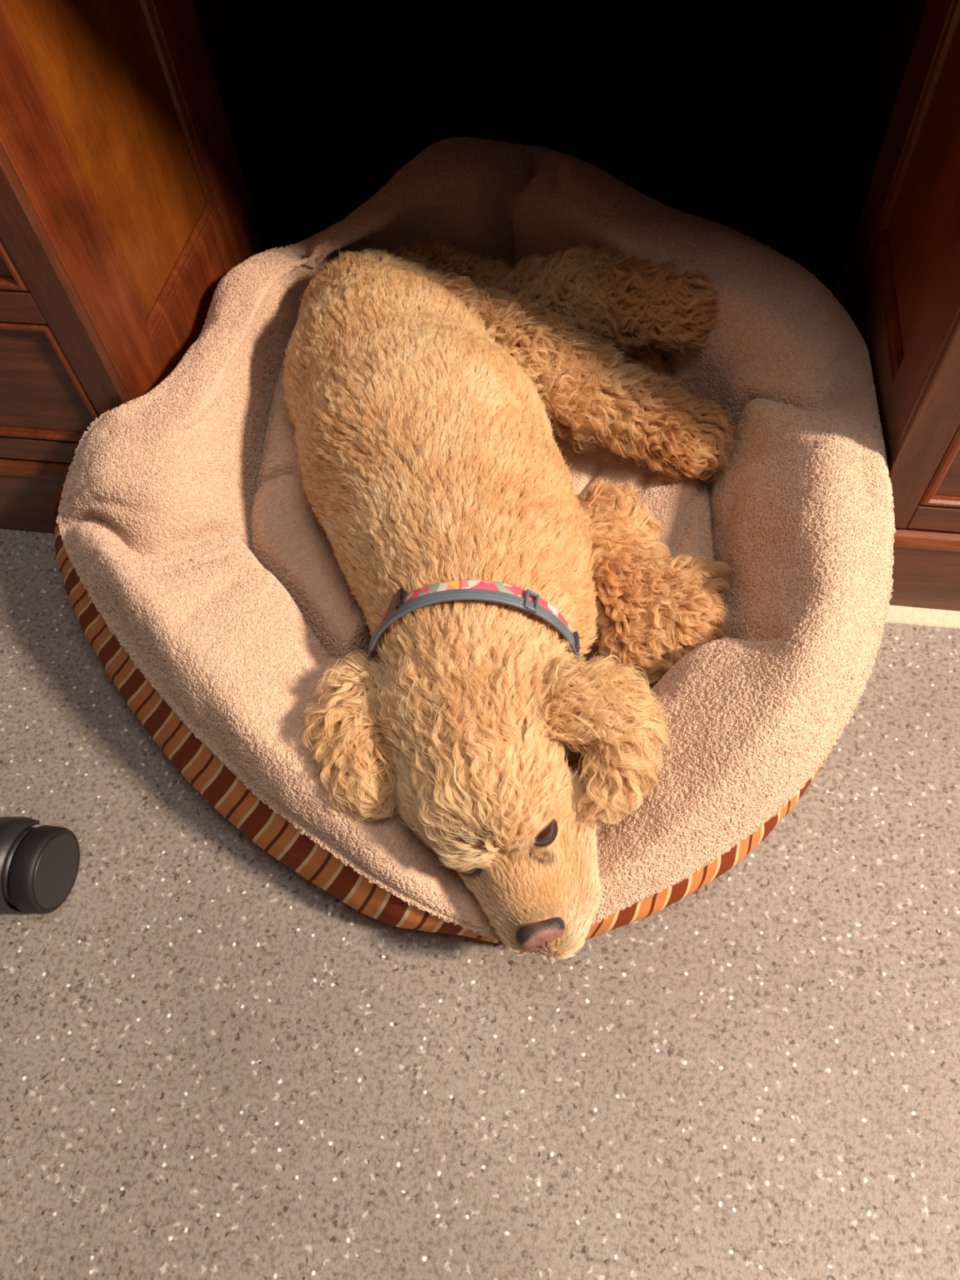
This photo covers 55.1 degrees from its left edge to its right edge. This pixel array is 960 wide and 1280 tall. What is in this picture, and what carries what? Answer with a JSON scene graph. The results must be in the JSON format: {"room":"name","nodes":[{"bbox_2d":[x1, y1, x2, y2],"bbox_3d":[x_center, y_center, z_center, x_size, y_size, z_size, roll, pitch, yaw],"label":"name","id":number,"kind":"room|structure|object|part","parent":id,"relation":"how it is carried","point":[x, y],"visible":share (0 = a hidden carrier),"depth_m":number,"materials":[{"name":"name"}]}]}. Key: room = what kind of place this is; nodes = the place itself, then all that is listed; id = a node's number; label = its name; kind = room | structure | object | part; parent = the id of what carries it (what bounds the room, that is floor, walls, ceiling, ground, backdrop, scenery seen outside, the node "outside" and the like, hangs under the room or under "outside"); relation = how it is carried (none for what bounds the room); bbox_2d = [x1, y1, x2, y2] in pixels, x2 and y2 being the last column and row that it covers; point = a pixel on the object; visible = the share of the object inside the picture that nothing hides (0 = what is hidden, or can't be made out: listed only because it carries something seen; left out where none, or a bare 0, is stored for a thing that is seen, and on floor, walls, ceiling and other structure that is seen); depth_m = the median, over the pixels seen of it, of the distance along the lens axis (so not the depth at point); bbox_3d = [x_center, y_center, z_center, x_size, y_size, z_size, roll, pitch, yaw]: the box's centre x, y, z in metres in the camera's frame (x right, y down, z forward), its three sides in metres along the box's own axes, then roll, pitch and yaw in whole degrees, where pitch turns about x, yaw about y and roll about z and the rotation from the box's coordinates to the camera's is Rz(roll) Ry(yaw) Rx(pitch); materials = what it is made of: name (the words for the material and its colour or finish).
{"room":"office","nodes":[
{"label":"office","id":0,"kind":"room"},
{"bbox_2d":[0,111,959,1279],"bbox_3d":[0.018,0.417,0.743,2.800,0.020,3.250,6,58,8],"label":"floor","id":1,"kind":"structure","parent":0,"point":[215,1064],"depth_m":0.78,"materials":[{"name":"plastic"}]},
{"bbox_2d":[0,816,79,914],"bbox_3d":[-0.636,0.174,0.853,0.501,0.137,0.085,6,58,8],"label":"chair caster","id":2,"kind":"object","parent":1,"relation":"on","point":[39,866],"visible":1,"depth_m":0.82,"materials":[{"name":"black plastic"}]},
{"bbox_2d":[0,816,39,914],"bbox_3d":[-0.430,0.208,0.847,0.032,0.085,0.085,6,58,8],"label":"hood","id":3,"kind":"object","parent":2,"relation":"attached to","point":[15,832],"depth_m":0.82,"materials":[{"name":"black plastic"}]},
{"bbox_2d":[0,0,262,533],"bbox_3d":[-0.552,-0.515,0.886,0.460,0.800,0.409,6,58,8],"label":"cabinet","id":4,"kind":"object","parent":1,"relation":"on","point":[126,204],"visible":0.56,"depth_m":0.89,"materials":[{"name":"brown wood"}]},
{"bbox_3d":[-0.585,-0.384,0.749,0.376,0.203,0.006,6,58,8],"label":"drawer","id":5,"kind":"part","parent":4,"relation":"part of","materials":[{"name":"brown wood"}]},
{"bbox_3d":[-0.586,-0.381,0.747,0.376,0.203,0.011,6,58,8],"label":"drawer moulding","id":6,"kind":"part","parent":4,"relation":"part of","materials":[{"name":"brown wood"}]},
{"bbox_3d":[-0.578,-0.318,0.849,0.378,0.034,0.012,6,58,8],"label":"rail","id":7,"kind":"part","parent":4,"relation":"part of","materials":[{"name":"brown wood"}]},
{"bbox_3d":[-0.566,-0.201,1.026,0.456,0.016,0.021,6,58,8],"label":"plinth moulding","id":8,"kind":"part","parent":4,"relation":"part of","materials":[{"name":"brown wood"}]},
{"bbox_3d":[-0.567,-0.217,1.008,0.378,0.033,0.012,6,58,8],"label":"rail","id":9,"kind":"part","parent":4,"relation":"part of","materials":[{"name":"brown wood"}]},
{"bbox_3d":[-0.572,-0.270,0.930,0.376,0.153,0.006,6,58,8],"label":"drawer","id":10,"kind":"part","parent":4,"relation":"part of","materials":[{"name":"brown wood"}]},
{"bbox_3d":[-0.573,-0.267,0.928,0.376,0.153,0.011,6,58,8],"label":"drawer moulding","id":11,"kind":"part","parent":4,"relation":"part of","materials":[{"name":"brown wood"}]},
{"bbox_3d":[-0.345,-0.540,0.795,0.006,0.481,0.205,6,58,8],"label":"panel","id":12,"kind":"part","parent":4,"relation":"part of","materials":[{"name":"brown wood"}]},
{"bbox_3d":[-0.343,-0.539,0.794,0.012,0.507,0.231,6,58,8],"label":"moulding","id":13,"kind":"part","parent":4,"relation":"part of","materials":[{"name":"brown wood"}]},
{"bbox_3d":[-0.322,-0.378,1.050,0.012,0.102,0.230,6,58,8],"label":"rail","id":14,"kind":"part","parent":4,"relation":"part of","materials":[{"name":"brown wood"}]},
{"bbox_2d":[192,0,368,253],"bbox_3d":[-0.273,-0.896,1.106,0.029,0.800,0.543,6,58,8],"label":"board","id":15,"kind":"object","parent":1,"relation":"on","point":[288,77],"visible":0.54,"depth_m":1.24,"materials":[{"name":"black"}]},
{"bbox_2d":[53,137,895,944],"bbox_3d":[0.015,-0.216,0.993,0.928,0.228,0.938,-41,64,-20],"label":"pet bed","id":16,"kind":"object","parent":1,"relation":"on","point":[194,561],"visible":0.67,"depth_m":0.86,"materials":[{"name":"fabric"}]},
{"bbox_2d":[251,365,712,768],"bbox_3d":[0.002,-0.169,1.010,0.572,0.142,0.773,6,58,8],"label":"cushion","id":17,"kind":"object","parent":16,"relation":"on","point":[288,542],"depth_m":0.94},
{"bbox_2d":[281,240,740,959],"bbox_3d":[-0.006,-0.136,0.882,0.467,0.241,0.805,6,58,8],"label":"dog","id":18,"kind":"object","parent":16,"relation":"on","point":[422,387],"visible":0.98,"depth_m":0.78},
{"bbox_2d":[372,579,573,662],"bbox_3d":[-0.005,0.014,0.771,0.170,0.171,0.041,2,58,5],"label":"dog collar","id":19,"kind":"object","parent":18,"relation":"attached to","point":[402,597],"visible":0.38,"depth_m":0.71,"materials":[{"name":"fabric"}]},
{"bbox_2d":[367,588,580,669],"bbox_3d":[-0.005,0.022,0.764,0.176,0.176,0.041,-5,58,1],"label":"flea collar","id":20,"kind":"object","parent":18,"relation":"on","point":[459,594],"visible":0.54,"depth_m":0.70,"materials":[{"name":"grey plastic"}]},
{"bbox_2d":[320,109,814,275],"bbox_3d":[0.103,-0.520,1.313,0.727,0.003,0.844,6,58,8],"label":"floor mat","id":21,"kind":"object","parent":1,"relation":"on","point":[749,176],"visible":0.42,"depth_m":1.46,"materials":[{"name":"black"}]},
{"bbox_2d":[807,0,928,292],"bbox_3d":[0.476,-0.822,1.004,0.029,0.800,0.543,6,58,8],"label":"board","id":22,"kind":"object","parent":1,"relation":"on","point":[868,46],"visible":0.54,"depth_m":1.14,"materials":[{"name":"black"}]},
{"bbox_2d":[831,0,959,611],"bbox_3d":[0.622,-0.399,0.727,0.488,0.800,0.409,6,58,8],"label":"cabinet","id":23,"kind":"object","parent":1,"relation":"on","point":[900,288],"visible":0.67,"depth_m":0.85,"materials":[{"name":"brown wood"}]},
{"bbox_3d":[0.408,-0.305,0.952,0.012,0.102,0.230,6,58,8],"label":"rail","id":24,"kind":"part","parent":23,"relation":"part of","materials":[{"name":"brown wood"}]},
{"bbox_3d":[0.391,-0.467,0.695,0.012,0.507,0.231,6,58,8],"label":"moulding","id":25,"kind":"part","parent":23,"relation":"part of","materials":[{"name":"brown wood"}]},
{"bbox_3d":[0.394,-0.466,0.695,0.006,0.481,0.205,6,58,8],"label":"panel","id":26,"kind":"part","parent":23,"relation":"part of","materials":[{"name":"brown wood"}]},
{"bbox_3d":[0.612,-0.084,0.867,0.484,0.016,0.021,6,58,8],"label":"plinth moulding","id":27,"kind":"part","parent":23,"relation":"part of","materials":[{"name":"brown wood"}]},
{"bbox_3d":[0.611,-0.101,0.849,0.406,0.033,0.012,6,58,8],"label":"rail","id":28,"kind":"part","parent":23,"relation":"part of","materials":[{"name":"brown wood"}]},
{"bbox_3d":[0.605,-0.150,0.769,0.404,0.153,0.011,6,58,8],"label":"drawer moulding","id":29,"kind":"part","parent":23,"relation":"part of","materials":[{"name":"brown wood"}]},
{"bbox_3d":[0.605,-0.153,0.771,0.404,0.153,0.006,6,58,8],"label":"drawer","id":30,"kind":"part","parent":23,"relation":"part of","materials":[{"name":"brown wood"}]},
{"bbox_2d":[886,604,959,628],"bbox_3d":[0.912,0.017,0.915,1.160,0.006,0.024,6,58,8],"label":"trim","id":31,"kind":"structure","parent":1,"relation":"on","point":[896,614],"depth_m":0.97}
]}

